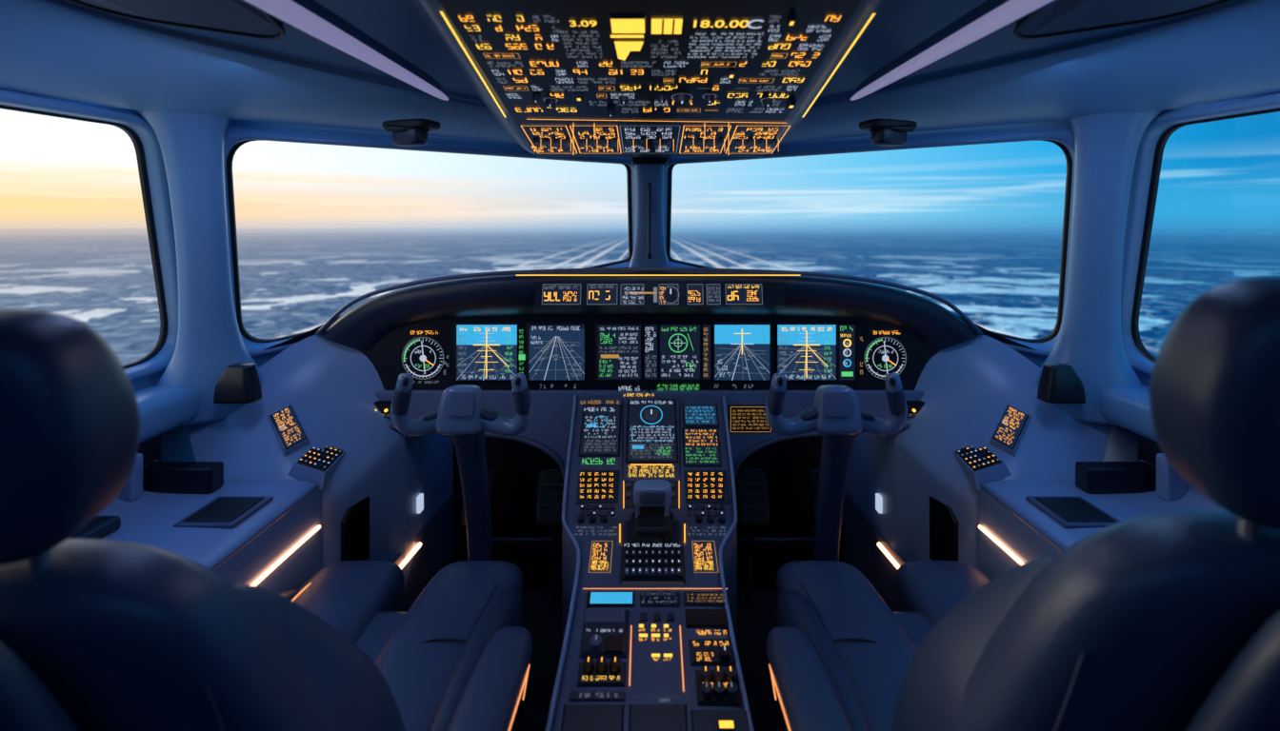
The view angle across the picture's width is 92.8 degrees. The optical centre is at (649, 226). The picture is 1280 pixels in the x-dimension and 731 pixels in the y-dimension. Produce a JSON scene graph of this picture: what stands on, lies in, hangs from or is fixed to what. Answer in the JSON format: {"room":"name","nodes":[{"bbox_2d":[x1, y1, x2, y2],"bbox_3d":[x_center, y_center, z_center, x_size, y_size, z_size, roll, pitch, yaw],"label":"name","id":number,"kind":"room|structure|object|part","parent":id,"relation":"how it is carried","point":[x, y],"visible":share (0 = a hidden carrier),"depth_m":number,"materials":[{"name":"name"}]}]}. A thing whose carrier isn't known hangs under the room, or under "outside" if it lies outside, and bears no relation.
{"room":"control cabin","nodes":[
{"label":"control cabin","id":0,"kind":"room"},
{"bbox_2d":[67,100,164,391],"bbox_3d":[-1.253,0.100,0.540,0.090,0.900,2.480,0,0,0],"label":"wall","id":1,"kind":"structure","parent":0,"point":[152,380],"depth_m":1.54,"materials":[{"name":"plastic"}]},
{"bbox_2d":[0,104,167,368],"bbox_3d":[-1.286,0.061,1.048,0.078,0.612,1.199,0,0,0],"label":"gasket","id":2,"kind":"object","parent":1,"relation":"attached to","point":[139,150],"visible":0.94,"depth_m":1.55,"materials":[{"name":"black rubber"}]},
{"bbox_2d":[0,88,178,381],"bbox_3d":[-1.258,0.063,1.047,0.104,0.664,1.290,0,0,0],"label":"frame","id":3,"kind":"object","parent":1,"relation":"attached to","point":[154,161],"visible":0.54,"depth_m":1.53,"materials":[{"name":"plastic"}]},
{"bbox_2d":[160,425,196,461],"bbox_3d":[-1.330,0.900,0.700,0.050,0.850,3.000,0,0,0],"label":"wall","id":4,"kind":"structure","parent":0,"point":[175,443],"depth_m":1.69,"materials":[{"name":"plastic"}]},
{"bbox_2d":[136,110,262,426],"bbox_3d":[-1.146,0.085,1.533,0.314,0.830,0.388,0,0,0],"label":"pillar","id":5,"kind":"structure","parent":0,"point":[210,340],"depth_m":1.53,"materials":[{"name":"plastic"}]},
{"bbox_2d":[52,0,1246,104],"bbox_3d":[0.000,-0.379,0.523,2.183,0.204,2.408,0,0,0],"label":"ceiling","id":6,"kind":"structure","parent":0,"point":[902,25],"depth_m":1.24,"materials":[{"name":"blue"}]},
{"bbox_2d":[66,0,285,39],"bbox_3d":[-0.800,-0.400,0.338,0.367,0.077,1.684,0,0,0],"label":"panel","id":7,"kind":"object","parent":6,"relation":"attached to","point":[237,17],"depth_m":1.06,"materials":[{"name":"plastic"}]},
{"bbox_2d":[240,0,448,100],"bbox_3d":[-0.595,-0.358,0.621,0.299,0.162,1.465,0,0,0],"label":"light bar","id":8,"kind":"object","parent":6,"relation":"attached to","point":[310,17],"depth_m":1.01,"materials":[{"name":"purple plastic"}]},
{"bbox_2d":[381,119,439,146],"bbox_3d":[-0.574,-0.224,1.470,0.139,0.062,0.098,0,0,0],"label":"camera","id":9,"kind":"object","parent":6,"relation":"attached to","point":[406,132],"visible":1,"depth_m":1.44,"materials":[{"name":"black plastic"}]},
{"bbox_3d":[-0.574,-0.215,1.460,0.085,0.045,0.045,0,0,20],"label":"arm","id":10,"kind":"part","parent":9,"relation":"part of","materials":[{"name":"plastic"}]},
{"bbox_2d":[409,0,889,157],"bbox_3d":[0.000,-0.393,1.017,0.927,0.389,1.633,0,0,0],"label":"panel","id":11,"kind":"object","parent":6,"relation":"attached to","point":[563,78],"visible":1,"depth_m":1.15,"materials":[{"name":"black plastic"}]},
{"bbox_2d":[859,119,917,146],"bbox_3d":[0.574,-0.224,1.470,0.139,0.062,0.098,0,0,0],"label":"camera","id":12,"kind":"object","parent":6,"relation":"attached to","point":[885,132],"visible":1,"depth_m":1.44,"materials":[{"name":"black plastic"}]},
{"bbox_3d":[0.574,-0.215,1.460,0.085,0.045,0.045,0,0,-20],"label":"arm","id":13,"kind":"part","parent":12,"relation":"part of","materials":[{"name":"plastic"}]},
{"bbox_2d":[850,0,1055,100],"bbox_3d":[0.595,-0.358,0.621,0.299,0.162,1.466,0,0,0],"label":"light bar","id":14,"kind":"object","parent":6,"relation":"attached to","point":[990,16],"depth_m":1.01,"materials":[{"name":"purple plastic"}]},
{"bbox_2d":[1013,0,1232,39],"bbox_3d":[0.800,-0.400,0.338,0.367,0.077,1.684,0,0,0],"label":"panel","id":15,"kind":"object","parent":6,"relation":"attached to","point":[1059,17],"depth_m":1.06,"materials":[{"name":"plastic"}]},
{"bbox_2d":[453,437,845,590],"bbox_3d":[0.000,0.920,2.200,2.700,0.800,0.040,0,0,0],"label":"footwell","id":16,"kind":"structure","parent":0,"point":[788,465],"depth_m":2.18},
{"bbox_2d":[514,590,784,730],"bbox_3d":[0.000,1.330,0.750,2.700,0.060,3.000,0,0,0],"label":"floor","id":17,"kind":"structure","parent":0,"point":[542,618],"depth_m":1.85,"materials":[{"name":"carpet"}]},
{"bbox_2d":[68,335,454,612],"bbox_3d":[-1.006,0.796,0.775,0.641,1.008,2.790,0,0,0],"label":"console","id":18,"kind":"object","parent":17,"relation":"on","point":[305,477],"visible":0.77,"depth_m":1.53,"materials":[{"name":"plastic"}]},
{"bbox_2d":[213,363,261,403],"bbox_3d":[-1.043,0.396,1.545,0.100,0.090,0.060,0,0,0],"label":"vent","id":19,"kind":"object","parent":18,"relation":"attached to","point":[239,383],"depth_m":1.52,"materials":[{"name":"black plastic"}]},
{"bbox_2d":[416,493,423,514],"bbox_3d":[-0.700,0.845,1.860,0.012,0.050,0.030,0,0,0],"label":"light","id":20,"kind":"object","parent":18,"relation":"attached to","point":[419,496],"depth_m":1.85,"materials":[{"name":"white"}]},
{"bbox_2d":[0,308,532,730],"bbox_3d":[-0.517,0.688,0.961,0.617,1.223,0.999,0,0,0],"label":"seat","id":21,"kind":"object","parent":17,"relation":"on","point":[96,635],"visible":1,"depth_m":0.58,"materials":[{"name":"leather"}]},
{"bbox_3d":[-0.580,0.320,0.580,0.016,0.121,0.026,0,0,0],"label":"headrest post","id":22,"kind":"part","parent":21,"relation":"part of","materials":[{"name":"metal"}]},
{"bbox_3d":[-0.581,0.605,0.681,0.490,0.574,0.263,0,0,0],"label":"backrest","id":23,"kind":"part","parent":21,"relation":"part of","materials":[{"name":"leather"}]},
{"bbox_2d":[356,612,406,661],"bbox_3d":[-0.525,0.868,1.000,0.460,0.165,0.561,0,0,0],"label":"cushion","id":24,"kind":"object","parent":21,"relation":"on","point":[374,630],"depth_m":1.18,"materials":[{"name":"leather"}]},
{"bbox_3d":[-0.250,0.761,0.907,0.081,0.117,0.495,0,0,0],"label":"armrest","id":25,"kind":"part","parent":21,"relation":"part of","materials":[{"name":"leather"}]},
{"bbox_3d":[-0.250,0.845,0.899,0.024,0.190,0.438,0,0,0],"label":"armrest","id":26,"kind":"part","parent":21,"relation":"part of","materials":[{"name":"leather"}]},
{"bbox_2d":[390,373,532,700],"bbox_3d":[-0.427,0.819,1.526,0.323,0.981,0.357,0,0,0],"label":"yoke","id":27,"kind":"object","parent":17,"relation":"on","point":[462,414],"visible":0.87,"depth_m":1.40,"materials":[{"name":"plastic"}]},
{"bbox_2d":[402,378,408,385],"bbox_3d":[-0.542,0.345,1.354,0.012,0.018,0.012,0,0,0],"label":"switch","id":28,"kind":"object","parent":27,"relation":"attached to","point":[405,380],"depth_m":1.35,"materials":[{"name":"plastic"}]},
{"bbox_2d":[515,378,520,385],"bbox_3d":[-0.292,0.345,1.354,0.012,0.018,0.012,0,0,0],"label":"switch","id":29,"kind":"object","parent":27,"relation":"attached to","point":[517,380],"depth_m":1.35,"materials":[{"name":"plastic"}]},
{"bbox_2d":[460,469,563,604],"bbox_3d":[-0.417,1.033,2.014,0.376,0.496,0.158,0,0,0],"label":"rudder pedals","id":30,"kind":"object","parent":17,"relation":"on","point":[550,482],"visible":0.57,"depth_m":1.99,"materials":[{"name":"black metal"}]},
{"bbox_3d":[-0.315,1.113,2.041,0.028,0.337,0.106,0,0,0],"label":"pedal arm","id":31,"kind":"part","parent":30,"relation":"part of"},
{"bbox_2d":[544,394,754,730],"bbox_3d":[0.000,0.866,1.252,0.440,0.769,1.006,0,0,0],"label":"pedestal","id":32,"kind":"object","parent":17,"relation":"on","point":[650,507],"visible":1,"depth_m":1.32,"materials":[{"name":"plastic"}]},
{"bbox_3d":[-0.176,0.691,1.252,0.056,0.419,1.006,0,0,-2],"label":"edge trim","id":33,"kind":"part","parent":32,"relation":"part of","materials":[{"name":"plastic"}]},
{"bbox_3d":[-0.028,0.657,1.416,0.014,0.073,0.024,0,0,-13],"label":"throttle arm","id":34,"kind":"part","parent":32,"relation":"part of","materials":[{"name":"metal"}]},
{"bbox_2d":[357,316,941,481],"bbox_3d":[0.000,0.550,1.770,1.710,0.581,0.065,0,0,0],"label":"panel","id":35,"kind":"object","parent":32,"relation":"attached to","point":[560,358],"visible":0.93,"depth_m":1.76,"materials":[{"name":"plastic"}]},
{"bbox_3d":[-0.493,0.701,1.748,0.554,0.276,0.016,0,0,0],"label":"arch trim","id":36,"kind":"part","parent":35,"relation":"part of","materials":[{"name":"blue plastic"}]},
{"bbox_2d":[264,267,1034,350],"bbox_3d":[0.000,0.238,1.815,2.264,0.258,0.452,0,0,0],"label":"shield","id":37,"kind":"object","parent":35,"relation":"on","point":[594,291],"visible":1,"depth_m":1.65,"materials":[{"name":"plastic"}]},
{"bbox_3d":[0.493,0.701,1.748,0.554,0.276,0.016,0,0,0],"label":"arch trim","id":38,"kind":"part","parent":35,"relation":"part of","materials":[{"name":"blue plastic"}]},
{"bbox_3d":[0.041,0.657,1.416,0.011,0.073,0.026,0,0,14],"label":"throttle arm","id":39,"kind":"part","parent":32,"relation":"part of","materials":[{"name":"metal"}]},
{"bbox_3d":[0.176,0.691,1.252,0.056,0.419,1.006,0,0,2],"label":"edge trim","id":40,"kind":"part","parent":32,"relation":"part of","materials":[{"name":"plastic"}]},
{"bbox_2d":[736,469,844,604],"bbox_3d":[0.437,1.033,2.014,0.376,0.496,0.158,0,0,0],"label":"rudder pedals","id":41,"kind":"object","parent":17,"relation":"on","point":[751,485],"visible":0.7,"depth_m":1.98,"materials":[{"name":"black metal"}]},
{"bbox_3d":[0.335,1.113,2.041,0.028,0.337,0.106,0,0,0],"label":"pedal arm","id":42,"kind":"part","parent":41,"relation":"part of"},
{"bbox_2d":[765,373,907,561],"bbox_3d":[0.425,0.819,1.526,0.323,0.981,0.357,0,0,0],"label":"yoke","id":43,"kind":"object","parent":17,"relation":"on","point":[835,413],"visible":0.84,"depth_m":1.40,"materials":[{"name":"plastic"}]},
{"bbox_2d":[777,378,782,385],"bbox_3d":[0.290,0.345,1.354,0.012,0.018,0.012,0,0,0],"label":"switch","id":44,"kind":"object","parent":43,"relation":"attached to","point":[779,380],"depth_m":1.35,"materials":[{"name":"plastic"}]},
{"bbox_2d":[889,378,895,385],"bbox_3d":[0.539,0.345,1.354,0.012,0.018,0.012,0,0,0],"label":"switch","id":45,"kind":"object","parent":43,"relation":"attached to","point":[891,380],"depth_m":1.35,"materials":[{"name":"plastic"}]},
{"bbox_2d":[766,277,1279,730],"bbox_3d":[0.513,0.673,0.961,0.609,1.253,0.999,0,0,0],"label":"seat","id":46,"kind":"object","parent":17,"relation":"on","point":[1166,621],"visible":1,"depth_m":0.59,"materials":[{"name":"leather"}]},
{"bbox_3d":[0.250,0.845,0.899,0.024,0.190,0.438,0,0,0],"label":"armrest","id":47,"kind":"part","parent":46,"relation":"part of","materials":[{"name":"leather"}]},
{"bbox_3d":[0.250,0.761,0.907,0.081,0.117,0.495,0,0,0],"label":"armrest","id":48,"kind":"part","parent":46,"relation":"part of","materials":[{"name":"leather"}]},
{"bbox_2d":[892,612,932,648],"bbox_3d":[0.525,0.868,1.000,0.460,0.165,0.561,0,0,0],"label":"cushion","id":49,"kind":"object","parent":46,"relation":"on","point":[915,626],"depth_m":1.20,"materials":[{"name":"leather"}]},
{"bbox_3d":[0.577,0.575,0.681,0.481,0.574,0.263,0,0,0],"label":"backrest","id":50,"kind":"part","parent":46,"relation":"part of","materials":[{"name":"leather"}]},
{"bbox_3d":[0.570,0.290,0.580,0.016,0.121,0.026,0,0,0],"label":"headrest post","id":51,"kind":"part","parent":46,"relation":"part of","materials":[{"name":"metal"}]},
{"bbox_2d":[844,335,1223,612],"bbox_3d":[1.006,0.796,0.775,0.641,1.008,2.790,0,0,0],"label":"console","id":52,"kind":"object","parent":17,"relation":"on","point":[993,477],"visible":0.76,"depth_m":1.55,"materials":[{"name":"plastic"}]},
{"bbox_2d":[875,493,882,514],"bbox_3d":[0.700,0.845,1.860,0.012,0.050,0.030,0,0,0],"label":"light","id":53,"kind":"object","parent":52,"relation":"attached to","point":[878,496],"depth_m":1.85,"materials":[{"name":"white"}]},
{"bbox_2d":[1037,363,1085,403],"bbox_3d":[1.043,0.396,1.545,0.100,0.090,0.060,0,0,0],"label":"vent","id":54,"kind":"object","parent":52,"relation":"attached to","point":[1058,383],"depth_m":1.52,"materials":[{"name":"black plastic"}]},
{"bbox_2d":[225,120,1073,367],"bbox_3d":[0.000,0.101,1.847,2.597,0.900,0.696,0,0,0],"label":"surround","id":55,"kind":"structure","parent":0,"point":[234,125],"depth_m":1.67,"materials":[{"name":"plastic"}]},
{"bbox_2d":[226,140,632,342],"bbox_3d":[-0.624,0.051,1.849,1.135,0.584,0.462,0,0,0],"label":"gasket","id":56,"kind":"object","parent":55,"relation":"attached to","point":[244,332],"visible":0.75,"depth_m":1.74,"materials":[{"name":"black rubber"}]},
{"bbox_2d":[223,131,636,357],"bbox_3d":[-0.611,0.065,1.817,1.218,0.625,0.497,0,0,0],"label":"frame","id":57,"kind":"object","parent":55,"relation":"attached to","point":[232,138],"visible":0.38,"depth_m":1.73,"materials":[{"name":"plastic"}]},
{"bbox_2d":[0,0,1279,143],"bbox_3d":[0.000,-0.307,0.619,2.474,0.154,2.554,0,0,0],"label":"trim","id":58,"kind":"structure","parent":55,"relation":"attached to","point":[51,49],"depth_m":1.30,"materials":[{"name":"plastic"}]},
{"bbox_2d":[662,131,1075,357],"bbox_3d":[0.611,0.065,1.817,1.218,0.625,0.497,0,0,0],"label":"frame","id":59,"kind":"object","parent":55,"relation":"attached to","point":[1066,138],"visible":0.38,"depth_m":1.73,"materials":[{"name":"plastic"}]},
{"bbox_2d":[666,140,1072,342],"bbox_3d":[0.624,0.051,1.849,1.135,0.584,0.462,0,0,0],"label":"gasket","id":60,"kind":"object","parent":55,"relation":"attached to","point":[1054,332],"visible":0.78,"depth_m":1.74,"materials":[{"name":"black rubber"}]},
{"bbox_2d":[628,157,670,267],"bbox_3d":[0.000,-0.030,1.958,0.200,0.460,0.285,0,0,0],"label":"window post","id":61,"kind":"object","parent":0,"point":[649,249],"visible":0.69,"depth_m":1.93,"materials":[{"name":"plastic"}]},
{"bbox_2d":[1036,110,1162,426],"bbox_3d":[1.146,0.085,1.533,0.314,0.830,0.388,0,0,0],"label":"pillar","id":62,"kind":"structure","parent":0,"point":[1089,340],"depth_m":1.53,"materials":[{"name":"plastic"}]},
{"bbox_2d":[1102,425,1138,461],"bbox_3d":[1.330,0.900,0.700,0.050,0.850,3.000,0,0,0],"label":"wall","id":63,"kind":"structure","parent":0,"point":[1123,443],"depth_m":1.69,"materials":[{"name":"plastic"}]},
{"bbox_2d":[1134,100,1231,386],"bbox_3d":[1.253,0.100,0.540,0.090,0.900,2.480,0,0,0],"label":"wall","id":64,"kind":"structure","parent":0,"point":[1145,379],"depth_m":1.57,"materials":[{"name":"plastic"}]},
{"bbox_2d":[1120,92,1279,376],"bbox_3d":[1.258,0.063,1.047,0.104,0.664,1.290,0,0,0],"label":"frame","id":65,"kind":"object","parent":64,"relation":"attached to","point":[1144,161],"visible":0.44,"depth_m":1.54,"materials":[{"name":"plastic"}]},
{"bbox_2d":[1131,108,1279,362],"bbox_3d":[1.286,0.061,1.048,0.078,0.612,1.199,0,0,0],"label":"gasket","id":66,"kind":"object","parent":64,"relation":"attached to","point":[1159,150],"visible":0.85,"depth_m":1.55,"materials":[{"name":"black rubber"}]},
{"label":"outside","id":67,"kind":"structure","parent":0,"visible":0},
{"bbox_2d":[0,228,1279,365],"bbox_3d":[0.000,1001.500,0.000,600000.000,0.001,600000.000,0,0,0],"label":"landscape","id":68,"kind":"structure","parent":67,"point":[1006,281],"depth_m":8883.94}
]}

